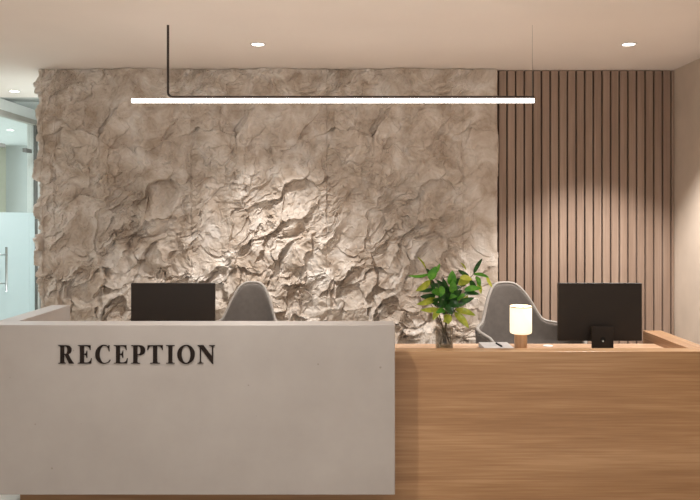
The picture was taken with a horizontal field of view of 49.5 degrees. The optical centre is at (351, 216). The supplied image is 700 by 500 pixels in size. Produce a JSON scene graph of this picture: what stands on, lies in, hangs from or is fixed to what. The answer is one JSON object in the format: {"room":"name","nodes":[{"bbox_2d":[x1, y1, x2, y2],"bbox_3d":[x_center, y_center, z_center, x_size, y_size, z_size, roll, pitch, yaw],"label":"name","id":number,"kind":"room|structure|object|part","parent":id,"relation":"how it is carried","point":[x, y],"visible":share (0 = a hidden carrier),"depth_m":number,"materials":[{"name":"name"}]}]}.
{"room":"lobby","nodes":[
{"label":"lobby","id":0,"kind":"room"},
{"bbox_2d":[0,146,5,211],"bbox_3d":[-6.500,0.200,13.200,0.800,2.900,0.400,0,0,0],"label":"column","id":1,"kind":"structure","parent":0,"point":[2,150],"depth_m":13.30,"materials":[{"name":"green paint"}]},
{"bbox_2d":[0,495,19,499],"bbox_3d":[-2.000,1.700,5.750,12.000,0.100,16.500,0,0,0],"label":"floor","id":2,"kind":"structure","parent":0,"point":[2,497],"depth_m":4.47,"materials":[{"name":"stone"}]},
{"bbox_2d":[0,109,37,310],"bbox_3d":[-3.715,0.262,7.970,0.070,2.777,1.940,0,0,0],"label":"glass wall","id":3,"kind":"structure","parent":2,"relation":"on","point":[33,222],"depth_m":8.84,"materials":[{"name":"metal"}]},
{"bbox_2d":[0,212,29,319],"bbox_3d":[-3.664,0.454,8.268,0.112,2.373,0.935,0,0,0],"label":"door","id":4,"kind":"structure","parent":3,"relation":"in","point":[14,226],"depth_m":8.34,"materials":[{"name":"clear glass"}]},
{"bbox_3d":[-3.656,0.547,7.960,0.096,0.465,0.025,0,0,0],"label":"handle","id":5,"kind":"part","parent":4,"relation":"part of","materials":[{"name":"metal"}]},
{"bbox_3d":[-3.715,-1.099,7.970,0.070,0.055,1.940,0,0,0],"label":"head frame","id":6,"kind":"part","parent":3,"relation":"part of","materials":[{"name":"beige metal"}]},
{"bbox_2d":[217,281,277,320],"bbox_3d":[-0.823,1.073,5.562,0.656,1.154,0.637,0,0,-37],"label":"office chair","id":7,"kind":"object","parent":2,"relation":"on","point":[251,301],"visible":0.12,"depth_m":5.85,"materials":[{"name":"grey fabric"}]},
{"bbox_2d":[20,331,699,499],"bbox_3d":[0.100,1.210,4.755,4.000,0.880,0.810,0,0,0],"label":"reception desk","id":8,"kind":"object","parent":2,"relation":"on","point":[536,421],"depth_m":4.35,"materials":[{"name":"brown wood"}]},
{"bbox_2d":[131,283,214,320],"bbox_3d":[-1.101,0.617,4.672,0.516,0.422,0.117,0,0,0],"label":"computer monitor","id":9,"kind":"object","parent":8,"relation":"on","point":[149,301],"visible":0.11,"depth_m":4.67,"materials":[{"name":"black plastic"}]},
{"bbox_2d":[0,305,394,494],"bbox_3d":[-0.904,1.062,4.655,2.282,0.935,0.950,0,0,0],"label":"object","id":10,"kind":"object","parent":8,"relation":"attached to","point":[280,407],"depth_m":4.18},
{"bbox_3d":[-1.964,1.062,4.737,0.123,0.935,0.785,0,0,0],"label":"panel","id":11,"kind":"part","parent":10,"relation":"part of","materials":[{"name":"grey concrete"}]},
{"bbox_2d":[58,345,214,363],"bbox_3d":[-1.183,0.755,4.177,0.861,0.105,0.006,0,0,0],"label":"reception lettering","id":12,"kind":"object","parent":10,"relation":"attached to","point":[135,347],"visible":1,"depth_m":4.17,"materials":[{"name":"brown metal"}]},
{"bbox_2d":[478,342,513,347],"bbox_3d":[0.900,0.814,4.720,0.182,0.028,0.280,0,0,0],"label":"notebook","id":13,"kind":"object","parent":8,"relation":"on","point":[480,344],"visible":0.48,"depth_m":4.76,"materials":[{"name":"paper"}]},
{"bbox_2d":[510,305,531,347],"bbox_3d":[1.022,0.683,4.600,0.134,0.290,0.134,0,0,0],"label":"table lamp","id":14,"kind":"object","parent":8,"relation":"on","point":[520,315],"visible":0.88,"depth_m":4.55,"materials":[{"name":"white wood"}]},
{"bbox_3d":[1.022,0.625,4.600,0.131,0.160,0.131,0,0,0],"label":"lamp shade","id":15,"kind":"part","parent":14,"relation":"part of","materials":[{"name":"white glass"}]},
{"bbox_2d":[395,344,662,347],"bbox_3d":[0.040,0.843,4.718,3.870,0.030,0.503,0,0,0],"label":"countertop","id":16,"kind":"structure","parent":8,"relation":"on","point":[396,345],"depth_m":4.86,"materials":[{"name":"brown wood"}]},
{"bbox_2d":[557,283,641,347],"bbox_3d":[1.524,0.617,4.672,0.516,0.422,0.117,0,0,0],"label":"computer monitor","id":17,"kind":"object","parent":8,"relation":"on","point":[602,314],"visible":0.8,"depth_m":4.67,"materials":[{"name":"black plastic"}]},
{"bbox_3d":[2.038,1.210,4.814,0.125,0.880,0.693,0,0,0],"label":"panel","id":18,"kind":"part","parent":8,"relation":"part of","materials":[{"name":"brown wood"}]},
{"bbox_3d":[0.559,0.745,4.600,0.106,0.166,0.106,0,0,0],"label":"glass vase","id":19,"kind":"object","parent":8,"relation":"on","visible":0},
{"bbox_2d":[408,257,491,344],"bbox_3d":[0.592,0.508,4.593,0.513,0.537,0.188,0,0,0],"label":"leafy branches","id":20,"kind":"object","parent":19,"relation":"in","point":[449,298],"visible":1,"depth_m":4.55,"materials":[{"name":"green plant"}]},
{"bbox_3d":[0.535,0.554,4.601,0.134,0.445,0.047,0,0,0],"label":"stem","id":21,"kind":"part","parent":20,"relation":"part of","materials":[{"name":"green plant"}]},
{"bbox_3d":[0.631,0.599,4.563,0.178,0.326,0.021,0,0,14],"label":"stem","id":22,"kind":"part","parent":20,"relation":"part of","materials":[{"name":"green plant"}]},
{"bbox_2d":[475,281,587,343],"bbox_3d":[1.294,1.073,5.511,0.742,1.152,0.776,0,0,28],"label":"office chair","id":23,"kind":"object","parent":2,"relation":"on","point":[494,326],"visible":0.33,"depth_m":5.79,"materials":[{"name":"grey fabric"}]},
{"bbox_2d":[6,146,26,212],"bbox_3d":[-5.850,0.200,13.475,4.300,2.900,0.150,0,0,0],"label":"wall","id":24,"kind":"structure","parent":0,"point":[16,159],"depth_m":13.40,"materials":[{"name":"grey paint"}]},
{"bbox_2d":[0,100,38,145],"bbox_3d":[-2.000,-1.310,11.140,12.000,0.120,5.720,0,0,0],"label":"ceiling","id":25,"kind":"structure","parent":0,"point":[18,137],"depth_m":10.86,"materials":[{"name":"grey paint"}]},
{"bbox_2d":[0,98,40,308],"bbox_3d":[-3.760,0.200,10.200,0.120,2.900,6.400,0,0,0],"label":"wall","id":26,"kind":"structure","parent":0,"point":[29,127],"depth_m":8.94,"materials":[{"name":"white paint"}]},
{"bbox_2d":[1,98,38,99],"bbox_3d":[-2.000,-1.325,8.115,12.000,0.090,0.330,0,0,0],"label":"trim","id":27,"kind":"structure","parent":26,"relation":"attached to","point":[1,98],"depth_m":8.21,"materials":[{"name":"grey paint"}]},
{"bbox_2d":[0,0,699,97],"bbox_3d":[-2.000,-1.310,2.725,12.000,0.120,10.450,0,0,0],"label":"ceiling","id":28,"kind":"structure","parent":0,"point":[35,35],"depth_m":5.26,"materials":[{"name":"beige paint"}]},
{"bbox_2d":[250,42,265,45],"bbox_3d":[-0.680,-1.247,5.490,0.114,0.006,0.114,0,0,0],"label":"recessed light","id":29,"kind":"object","parent":28,"relation":"in","point":[252,43],"visible":1,"depth_m":5.48,"materials":[{"name":"white plastic"}]},
{"bbox_2d":[131,25,533,102],"bbox_3d":[-0.124,-0.997,4.948,2.617,0.507,0.027,0,0,0],"label":"pendant light","id":30,"kind":"object","parent":28,"relation":"hanging from","point":[168,94],"visible":1,"depth_m":4.94,"materials":[{"name":"white"}]},
{"bbox_2d":[621,42,636,45],"bbox_3d":[2.000,-1.247,5.490,0.114,0.006,0.114,0,0,0],"label":"recessed light","id":31,"kind":"object","parent":28,"relation":"in","point":[627,43],"visible":1,"depth_m":5.48,"materials":[{"name":"white plastic"}]},
{"bbox_2d":[497,80,497,251],"bbox_3d":[0.070,0.200,6.600,5.340,2.900,0.200,0,0,0],"label":"wall","id":32,"kind":"structure","parent":0,"point":[497,80],"depth_m":6.50,"materials":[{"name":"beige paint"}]},
{"bbox_2d":[32,68,498,343],"bbox_3d":[-0.739,0.202,6.407,3.967,2.896,0.185,0,0,0],"label":"cladding","id":33,"kind":"object","parent":32,"relation":"attached to","point":[332,208],"visible":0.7,"depth_m":6.39,"materials":[{"name":"beige stone"}]},
{"bbox_2d":[498,70,673,343],"bbox_3d":[1.992,0.202,6.478,1.495,2.896,0.045,0,0,0],"label":"cladding","id":34,"kind":"object","parent":32,"relation":"attached to","point":[586,168],"visible":0.55,"depth_m":6.46,"materials":[{"name":"brown wood"}]},
{"bbox_2d":[674,58,699,344],"bbox_3d":[2.815,0.200,3.850,0.150,2.900,5.300,0,0,0],"label":"wall","id":35,"kind":"structure","parent":0,"point":[686,77],"depth_m":6.22,"materials":[{"name":"beige paint"}]}
]}

